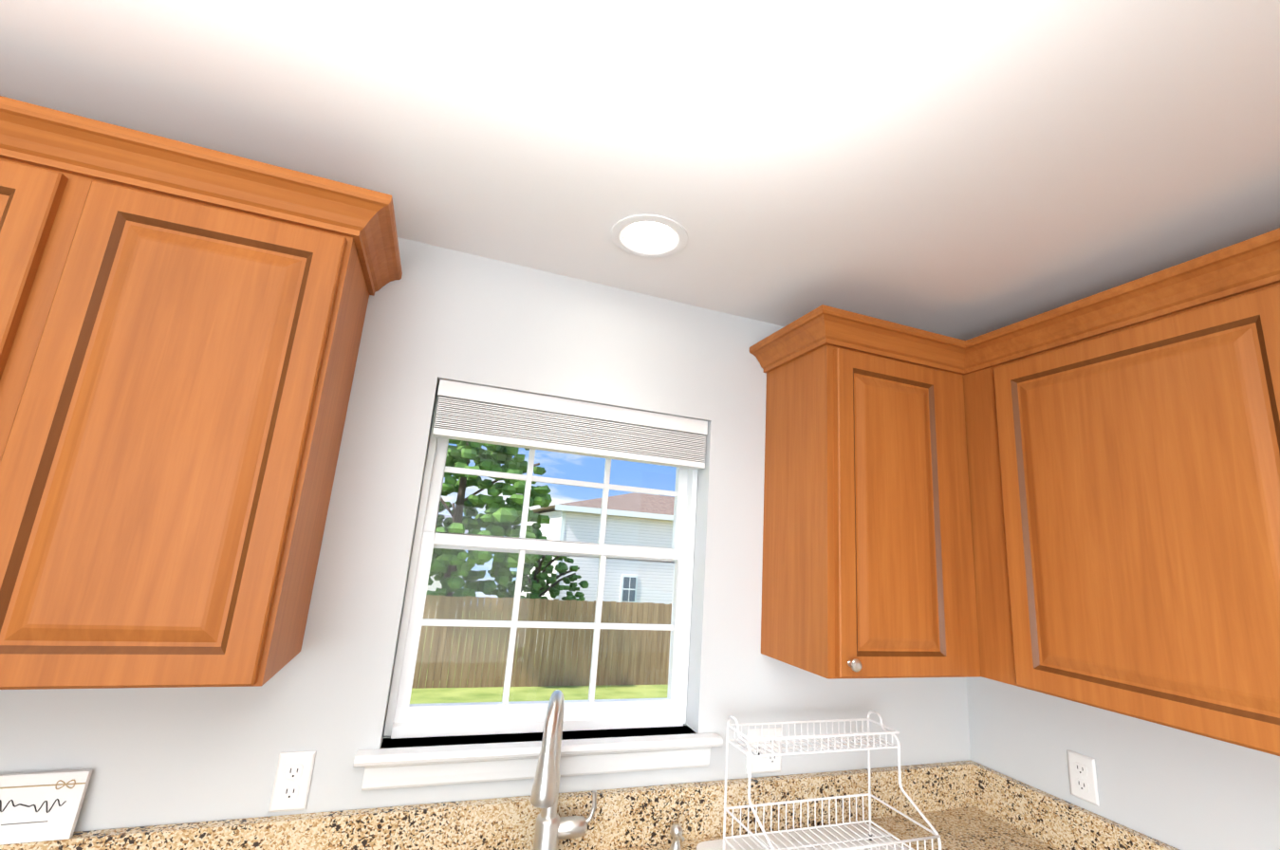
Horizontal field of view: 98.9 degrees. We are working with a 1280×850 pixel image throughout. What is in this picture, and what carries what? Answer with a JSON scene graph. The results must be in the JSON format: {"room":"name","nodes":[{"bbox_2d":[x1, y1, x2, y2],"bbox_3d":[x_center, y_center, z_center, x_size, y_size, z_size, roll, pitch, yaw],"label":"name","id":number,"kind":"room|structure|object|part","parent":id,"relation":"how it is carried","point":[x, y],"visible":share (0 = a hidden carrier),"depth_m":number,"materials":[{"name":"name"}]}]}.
{"room":"kitchen","nodes":[
{"label":"kitchen","id":0,"kind":"room"},
{"bbox_2d":[0,237,970,832],"bbox_3d":[-1.695,0.547,0.970,5.950,2.423,0.150,8,-13,-19],"label":"wall","id":1,"kind":"structure","parent":0,"point":[150,757],"depth_m":1.46,"materials":[{"name":"paint"}]},
{"bbox_2d":[0,95,402,689],"bbox_3d":[-1.088,-0.046,1.027,1.028,0.953,0.371,8,-13,-19],"label":"upper cabinet","id":2,"kind":"object","parent":1,"relation":"attached to","point":[180,329],"visible":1,"depth_m":0.97,"materials":[{"name":"brown wood"}]},
{"bbox_3d":[-1.256,-0.063,0.813,0.415,0.858,0.049,8,-13,-19],"label":"door","id":3,"kind":"part","parent":2,"relation":"part of","materials":[{"name":"brown wood"}]},
{"bbox_3d":[-1.057,-0.472,1.121,1.028,0.078,0.371,8,-13,-19],"label":"crown","id":4,"kind":"part","parent":2,"relation":"part of","materials":[{"name":"brown wood"}]},
{"bbox_2d":[268,750,315,812],"bbox_3d":[-0.755,0.775,1.189,0.070,0.115,0.009,8,-13,-19],"label":"electrical outlet","id":5,"kind":"object","parent":1,"relation":"attached to","point":[292,780],"visible":1,"depth_m":1.19,"materials":[{"name":"white plastic"}]},
{"bbox_2d":[353,724,723,790],"bbox_3d":[-0.222,0.843,1.393,0.911,0.080,0.119,8,-13,-19],"label":"window sill","id":6,"kind":"structure","parent":1,"relation":"attached to","point":[400,767],"depth_m":1.33,"materials":[{"name":"white"}]},
{"bbox_2d":[383,385,697,739],"bbox_3d":[-0.223,0.383,1.580,0.809,0.895,0.092,8,-13,-19],"label":"window","id":7,"kind":"structure","parent":1,"relation":"in","point":[405,718],"depth_m":1.52,"materials":[{"name":"white plastic"}]},
{"bbox_2d":[432,379,707,469],"bbox_3d":[-0.175,0.010,1.601,0.801,0.149,0.054,8,-13,-19],"label":"window blind","id":8,"kind":"object","parent":7,"relation":"attached to","point":[472,413],"visible":0.96,"depth_m":1.56,"materials":[{"name":"white"}]},
{"bbox_2d":[745,727,781,774],"bbox_3d":[0.360,0.937,1.571,0.116,0.115,0.016,8,-13,-19],"label":"outlet","id":9,"kind":"object","parent":1,"relation":"attached to","point":[764,765],"visible":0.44,"depth_m":1.57,"materials":[{"name":"white plastic"}]},
{"bbox_2d":[749,304,984,679],"bbox_3d":[0.631,0.209,1.621,0.510,0.953,0.371,8,-13,-19],"label":"upper cabinet","id":10,"kind":"object","parent":1,"relation":"attached to","point":[869,570],"depth_m":1.52,"materials":[{"name":"brown wood"}]},
{"bbox_3d":[0.708,0.229,1.492,0.396,0.858,0.049,8,-13,-19],"label":"corner door","id":11,"kind":"part","parent":10,"relation":"part of","materials":[{"name":"brown wood"}]},
{"bbox_2d":[0,0,1279,340],"bbox_3d":[-0.648,-1.187,-1.314,6.250,0.120,5.700,8,-13,-19],"label":"ceiling","id":12,"kind":"structure","parent":0,"point":[964,169],"depth_m":1.02,"materials":[{"name":"white paint"}]},
{"bbox_2d":[611,213,687,258],"bbox_3d":[0.024,-0.474,1.389,0.196,0.007,0.196,8,-13,-19],"label":"recessed light","id":13,"kind":"object","parent":12,"relation":"in","point":[645,235],"visible":1,"depth_m":1.38,"materials":[{"name":"white plastic"}]},
{"bbox_2d":[966,676,1279,849],"bbox_3d":[2.091,0.489,-0.532,0.150,2.423,5.550,8,-13,-19],"label":"wall","id":14,"kind":"structure","parent":0,"point":[1179,789],"depth_m":1.41,"materials":[{"name":"paint"}]},
{"bbox_2d":[1067,749,1099,806],"bbox_3d":[1.224,0.976,1.516,0.009,0.115,0.070,8,-13,-19],"label":"outlet","id":15,"kind":"object","parent":14,"relation":"attached to","point":[1083,777],"visible":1,"depth_m":1.51,"materials":[{"name":"white plastic"}]},
{"bbox_2d":[965,227,1279,756],"bbox_3d":[1.379,0.099,0.877,0.377,0.953,2.298,8,-13,-19],"label":"upper cabinet","id":16,"kind":"object","parent":14,"relation":"attached to","point":[1078,501],"depth_m":1.21,"materials":[{"name":"brown wood"}]},
{"bbox_3d":[1.097,0.197,1.222,0.049,0.858,0.604,8,-13,-19],"label":"door","id":17,"kind":"part","parent":16,"relation":"part of","materials":[{"name":"brown wood"}]},
{"bbox_3d":[-0.827,1.290,-1.861,6.250,0.120,5.700,8,-13,-19],"label":"floor","id":18,"kind":"structure","parent":0,"visible":0},
{"bbox_3d":[-0.144,1.443,0.937,0.873,0.882,0.657,8,-13,-19],"label":"base cabinet","id":19,"kind":"object","parent":18,"relation":"on","visible":0},
{"bbox_2d":[0,689,1179,849],"bbox_3d":[-0.175,0.888,1.027,2.968,0.634,0.669,8,-13,-19],"label":"countertop","id":20,"kind":"structure","parent":19,"relation":"on","point":[967,806],"depth_m":0.80,"materials":[{"name":"stone"}]},
{"bbox_2d":[0,769,92,844],"bbox_3d":[-1.150,0.722,1.034,0.147,0.113,0.024,8,-13,-19],"label":"sign","id":21,"kind":"object","parent":20,"relation":"on","point":[39,806],"visible":1,"depth_m":1.03,"materials":[{"name":"white paper"}]},
{"bbox_2d":[529,689,596,849],"bbox_3d":[-0.164,0.816,1.236,0.192,0.401,0.204,8,-13,-19],"label":"faucet","id":22,"kind":"object","parent":20,"relation":"on","point":[549,828],"depth_m":1.24,"materials":[{"name":"silver metal"}]},
{"bbox_2d":[665,823,685,849],"bbox_3d":[0.092,1.028,1.348,0.046,0.071,0.063,8,-13,-19],"label":"soap dispenser","id":23,"kind":"object","parent":20,"relation":"on","point":[676,830],"depth_m":1.35,"materials":[{"name":"silver metal"}]},
{"bbox_2d":[696,822,908,849],"bbox_3d":[0.464,1.083,1.326,0.570,0.006,0.380,8,-13,-19],"label":"drying mat","id":24,"kind":"object","parent":20,"relation":"on","point":[715,844],"visible":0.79,"depth_m":1.46,"materials":[{"name":"fabric"}]},
{"bbox_2d":[722,710,941,849],"bbox_3d":[0.466,0.916,1.345,0.460,0.328,0.237,8,-13,-19],"label":"dish rack","id":25,"kind":"object","parent":24,"relation":"on","point":[868,733],"visible":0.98,"depth_m":1.40,"materials":[{"name":"white metal"}]},
{"label":"outside","id":26,"kind":"structure","parent":0,"visible":0},
{"bbox_2d":[409,612,667,704],"bbox_3d":[-14.873,15.131,42.050,180.000,9.433,89.840,8,-13,-19],"label":"ground","id":27,"kind":"structure","parent":26,"point":[494,694],"depth_m":11.39,"materials":[{"name":"green plant"}]},
{"bbox_2d":[426,515,468,618],"bbox_3d":[-19.159,12.277,42.540,10.200,11.000,9.700,8,-13,-19],"label":"house","id":28,"kind":"structure","parent":27,"relation":"on","point":[432,587],"depth_m":39.48,"materials":[{"name":"white"}]},
{"bbox_2d":[426,439,588,681],"bbox_3d":[-3.967,3.131,13.985,6.227,6.636,5.429,8,-13,-19],"label":"tree","id":29,"kind":"object","parent":27,"relation":"on","point":[478,558],"depth_m":13.42,"materials":[{"name":"green plant"}]},
{"bbox_2d":[411,594,671,688],"bbox_3d":[2.626,5.679,14.131,24.076,1.933,0.060,8,-13,-19],"label":"fence","id":30,"kind":"object","parent":27,"relation":"on","point":[650,641],"depth_m":12.42,"materials":[{"name":"brown wood"}]},
{"bbox_2d":[518,492,674,658],"bbox_3d":[1.209,7.143,24.136,12.400,7.950,8.700,8,-13,-19],"label":"house","id":31,"kind":"structure","parent":27,"relation":"on","point":[589,566],"depth_m":19.68,"materials":[{"name":"white"}]}
]}

